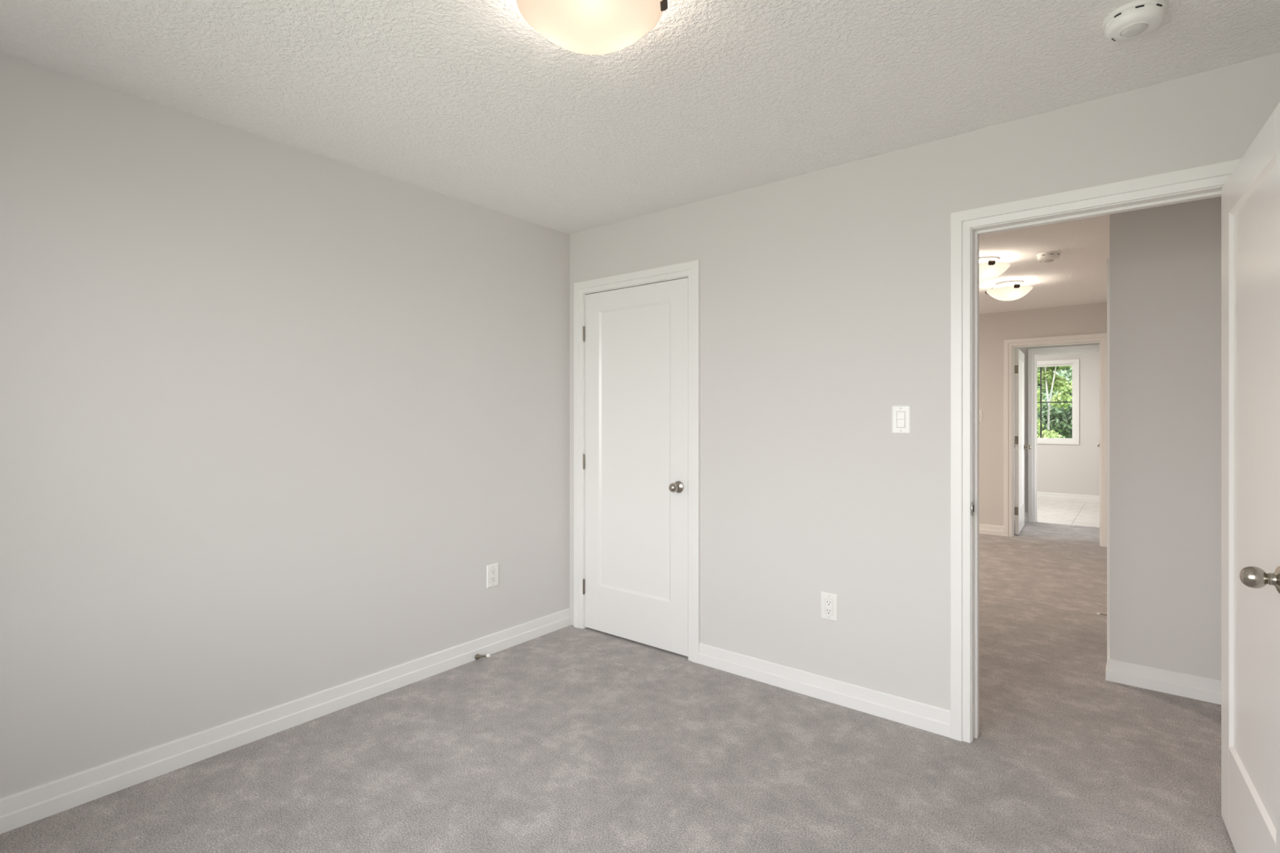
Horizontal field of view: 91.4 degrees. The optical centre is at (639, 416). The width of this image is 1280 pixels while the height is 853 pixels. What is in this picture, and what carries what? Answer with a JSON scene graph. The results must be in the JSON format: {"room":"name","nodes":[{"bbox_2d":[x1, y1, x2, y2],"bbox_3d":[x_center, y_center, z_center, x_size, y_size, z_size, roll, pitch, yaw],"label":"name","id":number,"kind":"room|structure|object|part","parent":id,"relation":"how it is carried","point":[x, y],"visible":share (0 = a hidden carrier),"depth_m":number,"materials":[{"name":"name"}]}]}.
{"room":"empty bedroom","nodes":[
{"label":"empty bedroom","id":0,"kind":"room"},
{"bbox_2d":[0,53,569,798],"bbox_3d":[1.243,0.082,6.101,0.120,2.440,12.570,0,0,39],"label":"wall","id":1,"kind":"structure","parent":0,"point":[275,416],"depth_m":2.46,"materials":[{"name":"white paint"}]},
{"bbox_2d":[0,608,571,834],"bbox_3d":[-1.497,1.250,2.575,0.016,0.104,3.400,0,0,39],"label":"baseboard","id":2,"kind":"structure","parent":1,"relation":"attached to","point":[18,810],"depth_m":2.46,"materials":[{"name":"white paint"}]},
{"bbox_2d":[475,653,490,659],"bbox_3d":[-0.832,1.277,3.316,0.105,0.048,0.028,0,0,31],"label":"door stop","id":3,"kind":"object","parent":1,"relation":"attached to","point":[477,656],"visible":1,"depth_m":3.32,"materials":[{"name":"silver metal"}]},
{"bbox_2d":[486,563,498,588],"bbox_3d":[-0.810,0.877,3.438,0.008,0.123,0.079,0,0,39],"label":"wall outlet","id":4,"kind":"object","parent":1,"relation":"attached to","point":[492,571],"visible":1,"depth_m":3.43,"materials":[{"name":"white plastic"}]},
{"bbox_2d":[490,568,495,582],"bbox_3d":[-0.808,0.877,3.436,0.002,0.067,0.034,0,0,39],"label":"receptacle","id":5,"kind":"object","parent":4,"relation":"attached to","point":[492,571],"depth_m":3.43,"materials":[{"name":"white plastic"}]},
{"bbox_2d":[0,498,1235,852],"bbox_3d":[1.953,1.362,5.532,4.940,0.120,12.570,0,0,39],"label":"floor","id":6,"kind":"structure","parent":0,"point":[570,739],"depth_m":2.32,"materials":[{"name":"carpet"}]},
{"bbox_2d":[0,0,1279,314],"bbox_3d":[1.953,-1.198,5.532,4.940,0.120,12.570,0,0,39],"label":"ceiling","id":7,"kind":"structure","parent":0,"point":[466,100],"depth_m":2.12,"materials":[{"name":"white paint"}]},
{"bbox_2d":[515,0,667,54],"bbox_3d":[-0.133,-1.065,1.642,0.388,0.146,0.398,0,0,39],"label":"ceiling light","id":8,"kind":"object","parent":7,"relation":"attached to","point":[586,27],"visible":1,"depth_m":1.61,"materials":[{"name":"white glass"}]},
{"bbox_2d":[978,256,1010,281],"bbox_3d":[2.491,-1.063,4.543,0.353,0.150,0.344,0,0,39],"label":"ceiling light","id":9,"kind":"object","parent":7,"relation":"attached to","point":[989,267],"visible":0.65,"depth_m":4.43,"materials":[{"name":"white glass"}]},
{"bbox_2d":[985,280,1033,301],"bbox_3d":[3.145,-1.063,5.326,0.354,0.150,0.344,0,0,39],"label":"ceiling light","id":10,"kind":"object","parent":7,"relation":"attached to","point":[1006,291],"visible":1,"depth_m":5.24,"materials":[{"name":"white glass"}]},
{"bbox_2d":[1036,251,1061,262],"bbox_3d":[2.863,-1.108,4.373,0.144,0.060,0.144,0,0,29],"label":"smoke detector","id":11,"kind":"object","parent":7,"relation":"attached to","point":[1049,256],"visible":1,"depth_m":4.33,"materials":[{"name":"white plastic"}]},
{"bbox_2d":[1102,0,1167,42],"bbox_3d":[1.398,-1.108,1.767,0.144,0.060,0.144,0,0,39],"label":"smoke detector","id":12,"kind":"object","parent":7,"relation":"attached to","point":[1135,20],"visible":1,"depth_m":1.73,"materials":[{"name":"white plastic"}]},
{"bbox_2d":[569,52,1279,710],"bbox_3d":[0.845,0.082,2.950,3.200,2.440,0.115,0,0,39],"label":"wall","id":13,"kind":"structure","parent":0,"point":[825,293],"depth_m":2.80,"materials":[{"name":"white paint"}]},
{"bbox_2d":[582,277,688,656],"bbox_3d":[-0.055,0.273,3.574,0.774,2.034,0.109,0,0,39],"label":"door","id":14,"kind":"structure","parent":13,"relation":"in","point":[635,460],"depth_m":3.57,"materials":[{"name":"white paint"}]},
{"bbox_3d":[-0.029,-0.689,3.601,0.530,0.110,0.035,0,0,39],"label":"rail","id":15,"kind":"part","parent":14,"relation":"part of","materials":[{"name":"white paint"}]},
{"bbox_3d":[-0.029,1.155,3.601,0.530,0.270,0.035,0,0,39],"label":"rail","id":16,"kind":"part","parent":14,"relation":"part of","materials":[{"name":"white paint"}]},
{"bbox_3d":[-0.029,0.193,3.601,0.530,1.654,0.034,0,0,39],"label":"panel","id":17,"kind":"part","parent":14,"relation":"part of","materials":[{"name":"white paint"}]},
{"bbox_3d":[0.179,0.383,3.347,0.050,0.050,0.047,0,0,39],"label":"knob","id":18,"kind":"part","parent":14,"relation":"part of","materials":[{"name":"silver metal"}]},
{"bbox_2d":[573,259,700,663],"bbox_3d":[-0.010,0.239,3.624,0.920,2.126,0.133,0,0,39],"label":"door frame","id":19,"kind":"structure","parent":13,"relation":"attached to","point":[691,269],"depth_m":3.36,"materials":[{"name":"white paint"}]},
{"bbox_2d":[698,643,950,737],"bbox_3d":[1.183,1.250,2.595,2.228,0.104,0.016,0,0,39],"label":"baseboard","id":20,"kind":"structure","parent":13,"relation":"attached to","point":[919,715],"depth_m":2.84,"materials":[{"name":"white paint"}]},
{"bbox_2d":[821,591,837,622],"bbox_3d":[0.865,0.871,2.856,0.079,0.123,0.008,0,0,39],"label":"wall outlet","id":21,"kind":"object","parent":13,"relation":"attached to","point":[828,601],"visible":1,"depth_m":2.85,"materials":[{"name":"white plastic"}]},
{"bbox_2d":[825,599,832,614],"bbox_3d":[0.863,0.871,2.854,0.034,0.067,0.002,0,0,39],"label":"receptacle","id":22,"kind":"object","parent":21,"relation":"attached to","point":[828,602],"depth_m":2.85,"materials":[{"name":"white plastic"}]},
{"bbox_2d":[891,404,911,434],"bbox_3d":[1.111,0.014,2.657,0.079,0.123,0.010,0,0,39],"label":"light switch","id":23,"kind":"object","parent":13,"relation":"attached to","point":[900,414],"visible":1,"depth_m":2.65,"materials":[{"name":"white plastic"}]},
{"bbox_2d":[950,158,1241,742],"bbox_3d":[1.661,0.239,2.296,0.919,2.126,0.151,0,0,39],"label":"door frame","id":24,"kind":"structure","parent":13,"relation":"attached to","point":[1206,181],"depth_m":2.50,"materials":[{"name":"white paint"}]},
{"bbox_3d":[1.333,0.370,2.499,0.002,0.057,0.047,0,0,39],"label":"strike plate","id":25,"kind":"part","parent":24,"relation":"part of","materials":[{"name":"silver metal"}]},
{"bbox_2d":[1221,102,1279,852],"bbox_3d":[1.684,0.277,1.702,0.182,2.030,0.772,0,0,34],"label":"door","id":26,"kind":"structure","parent":13,"relation":"in","point":[1251,195],"depth_m":1.73,"materials":[{"name":"white paint"}]},
{"bbox_3d":[1.682,-0.683,1.698,0.035,0.110,0.530,0,0,34],"label":"rail","id":27,"kind":"part","parent":26,"relation":"part of","materials":[{"name":"white paint"}]},
{"bbox_3d":[1.682,1.157,1.698,0.035,0.270,0.530,0,0,34],"label":"rail","id":28,"kind":"part","parent":26,"relation":"part of","materials":[{"name":"white paint"}]},
{"bbox_3d":[1.440,0.378,1.465,0.047,0.050,0.050,0,0,34],"label":"knob","id":29,"kind":"part","parent":26,"relation":"part of","materials":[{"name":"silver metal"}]},
{"bbox_2d":[978,302,1106,526],"bbox_3d":[3.764,0.082,7.018,2.668,2.440,0.115,0,0,39],"label":"wall","id":30,"kind":"structure","parent":0,"point":[994,328],"depth_m":6.82,"materials":[{"name":"white paint"}]},
{"bbox_2d":[978,409,982,421],"bbox_3d":[3.762,-0.007,6.940,0.079,0.123,0.010,0,0,39],"label":"light switch","id":31,"kind":"object","parent":30,"relation":"attached to","point":[980,411],"visible":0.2,"depth_m":6.92,"materials":[{"name":"white plastic"}]},
{"bbox_2d":[978,524,1004,536],"bbox_3d":[2.733,1.250,7.761,3.130,0.104,0.016,0,0,39],"label":"baseboard","id":32,"kind":"structure","parent":30,"relation":"attached to","point":[983,529],"depth_m":6.85,"materials":[{"name":"white paint"}]},
{"bbox_2d":[1014,348,1031,534],"bbox_3d":[4.335,0.275,7.126,0.182,2.030,0.774,0,0,36],"label":"door","id":33,"kind":"structure","parent":30,"relation":"in","point":[1020,446],"depth_m":6.87,"materials":[{"name":"white paint"}]},
{"bbox_3d":[4.339,-0.685,7.131,0.035,0.110,0.530,0,0,36],"label":"rail","id":34,"kind":"part","parent":33,"relation":"part of","materials":[{"name":"white paint"}]},
{"bbox_3d":[4.339,1.155,7.131,0.035,0.270,0.530,0,0,36],"label":"rail","id":35,"kind":"part","parent":33,"relation":"part of","materials":[{"name":"white paint"}]},
{"bbox_3d":[4.339,0.195,7.131,0.034,1.650,0.530,0,0,36],"label":"panel","id":36,"kind":"part","parent":33,"relation":"part of","materials":[{"name":"white paint"}]},
{"bbox_2d":[1004,333,1106,546],"bbox_3d":[4.355,0.235,6.545,0.921,2.134,0.151,0,0,39],"label":"door frame","id":37,"kind":"structure","parent":30,"relation":"attached to","point":[1010,345],"depth_m":6.74,"materials":[{"name":"white paint"}]},
{"bbox_2d":[1014,342,1099,512],"bbox_3d":[4.556,0.082,8.005,2.668,2.440,0.115,0,0,39],"label":"wall","id":38,"kind":"structure","parent":0,"point":[1024,349],"depth_m":7.74,"materials":[{"name":"white paint"}]},
{"bbox_2d":[1024,512,1027,521],"bbox_3d":[4.605,1.250,7.882,0.500,0.104,0.016,0,0,39],"label":"baseboard","id":39,"kind":"structure","parent":38,"relation":"attached to","point":[1025,513],"depth_m":7.73,"materials":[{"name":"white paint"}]},
{"bbox_2d":[1027,344,1099,522],"bbox_3d":[5.182,0.233,7.503,0.868,2.138,0.151,0,0,39],"label":"door frame","id":40,"kind":"structure","parent":38,"relation":"attached to","point":[1033,353],"depth_m":7.69,"materials":[{"name":"white paint"}]},
{"bbox_2d":[1037,352,1099,495],"bbox_3d":[6.431,0.082,9.920,3.200,2.440,0.120,0,0,39],"label":"wall","id":41,"kind":"structure","parent":0,"point":[1064,468],"depth_m":9.57,"materials":[{"name":"white paint"}]},
{"bbox_2d":[1037,359,1079,444],"bbox_3d":[6.386,-0.221,9.945,1.008,1.312,0.138,0,0,39],"label":"window","id":42,"kind":"structure","parent":41,"relation":"in","point":[1074,363],"depth_m":9.67,"materials":[{"name":"white paint"}]},
{"bbox_2d":[1037,367,1071,437],"bbox_3d":[6.396,-0.221,9.959,0.824,1.128,0.006,0,0,39],"label":"grille","id":43,"kind":"object","parent":42,"relation":"attached to","point":[1040,402],"depth_m":9.95,"materials":[{"name":"black"}]},
{"bbox_2d":[1037,492,1099,502],"bbox_3d":[6.181,1.254,10.034,2.668,0.104,0.016,0,0,39],"label":"baseboard","id":44,"kind":"structure","parent":41,"relation":"attached to","point":[1060,496],"depth_m":9.66,"materials":[{"name":"white paint"}]},
{"bbox_2d":[1109,196,1221,680],"bbox_3d":[2.561,0.082,2.959,0.532,2.440,0.115,0,0,39],"label":"wall","id":45,"kind":"structure","parent":0,"point":[1165,261],"depth_m":2.95,"materials":[{"name":"white paint"}]},
{"bbox_2d":[1105,647,1221,704],"bbox_3d":[2.580,1.250,2.994,0.548,0.104,0.225,0,0,39],"label":"baseboard","id":46,"kind":"structure","parent":45,"relation":"attached to","point":[1192,686],"depth_m":2.94,"materials":[{"name":"white paint"}]},
{"bbox_3d":[4.875,0.082,6.179,0.115,2.440,7.805,0,0,39],"label":"wall","id":47,"kind":"structure","parent":0,"visible":0},
{"bbox_2d":[1106,257,1109,657],"bbox_3d":[2.712,0.239,3.495,0.133,2.126,0.721,0,0,39],"label":"door frame","id":48,"kind":"structure","parent":47,"relation":"attached to","point":[1108,259],"depth_m":3.25,"materials":[{"name":"white paint"}]},
{"label":"outside","id":49,"kind":"structure","parent":0,"visible":0},
{"bbox_3d":[24.065,4.302,38.476,85.000,0.200,65.400,0,0,39],"label":"ground","id":50,"kind":"structure","parent":49,"visible":0},
{"bbox_2d":[1037,386,1045,430],"bbox_3d":[17.214,0.483,32.403,6.327,7.454,4.526,0,0,39],"label":"tree","id":51,"kind":"object","parent":50,"relation":"on","point":[1038,391],"visible":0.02,"depth_m":30.59,"materials":[{"name":"green plant"}]},
{"bbox_2d":[1037,429,1065,438],"bbox_3d":[12.261,2.270,20.095,2.584,3.869,1.680,0,0,39],"label":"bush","id":52,"kind":"object","parent":50,"relation":"on","point":[1045,433],"visible":0.06,"depth_m":19.46,"materials":[{"name":"green plant"}]},
{"bbox_2d":[1037,365,1071,431],"bbox_3d":[15.133,0.224,22.811,3.667,7.957,2.680,0,0,39],"label":"tree","id":53,"kind":"object","parent":50,"relation":"on","point":[1049,378],"visible":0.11,"depth_m":22.49,"materials":[{"name":"green plant"}]},
{"bbox_2d":[1037,369,1071,438],"bbox_3d":[24.828,0.346,33.694,7.047,7.728,5.032,0,0,39],"label":"tree","id":54,"kind":"object","parent":50,"relation":"on","point":[1060,419],"visible":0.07,"depth_m":33.83,"materials":[{"name":"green plant"}]},
{"bbox_2d":[1037,366,1071,438],"bbox_3d":[27.431,-0.404,39.536,8.588,9.229,4.998,0,0,39],"label":"tree","id":55,"kind":"object","parent":50,"relation":"on","point":[1067,369],"visible":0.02,"depth_m":39.28,"materials":[{"name":"green plant"}]}
]}

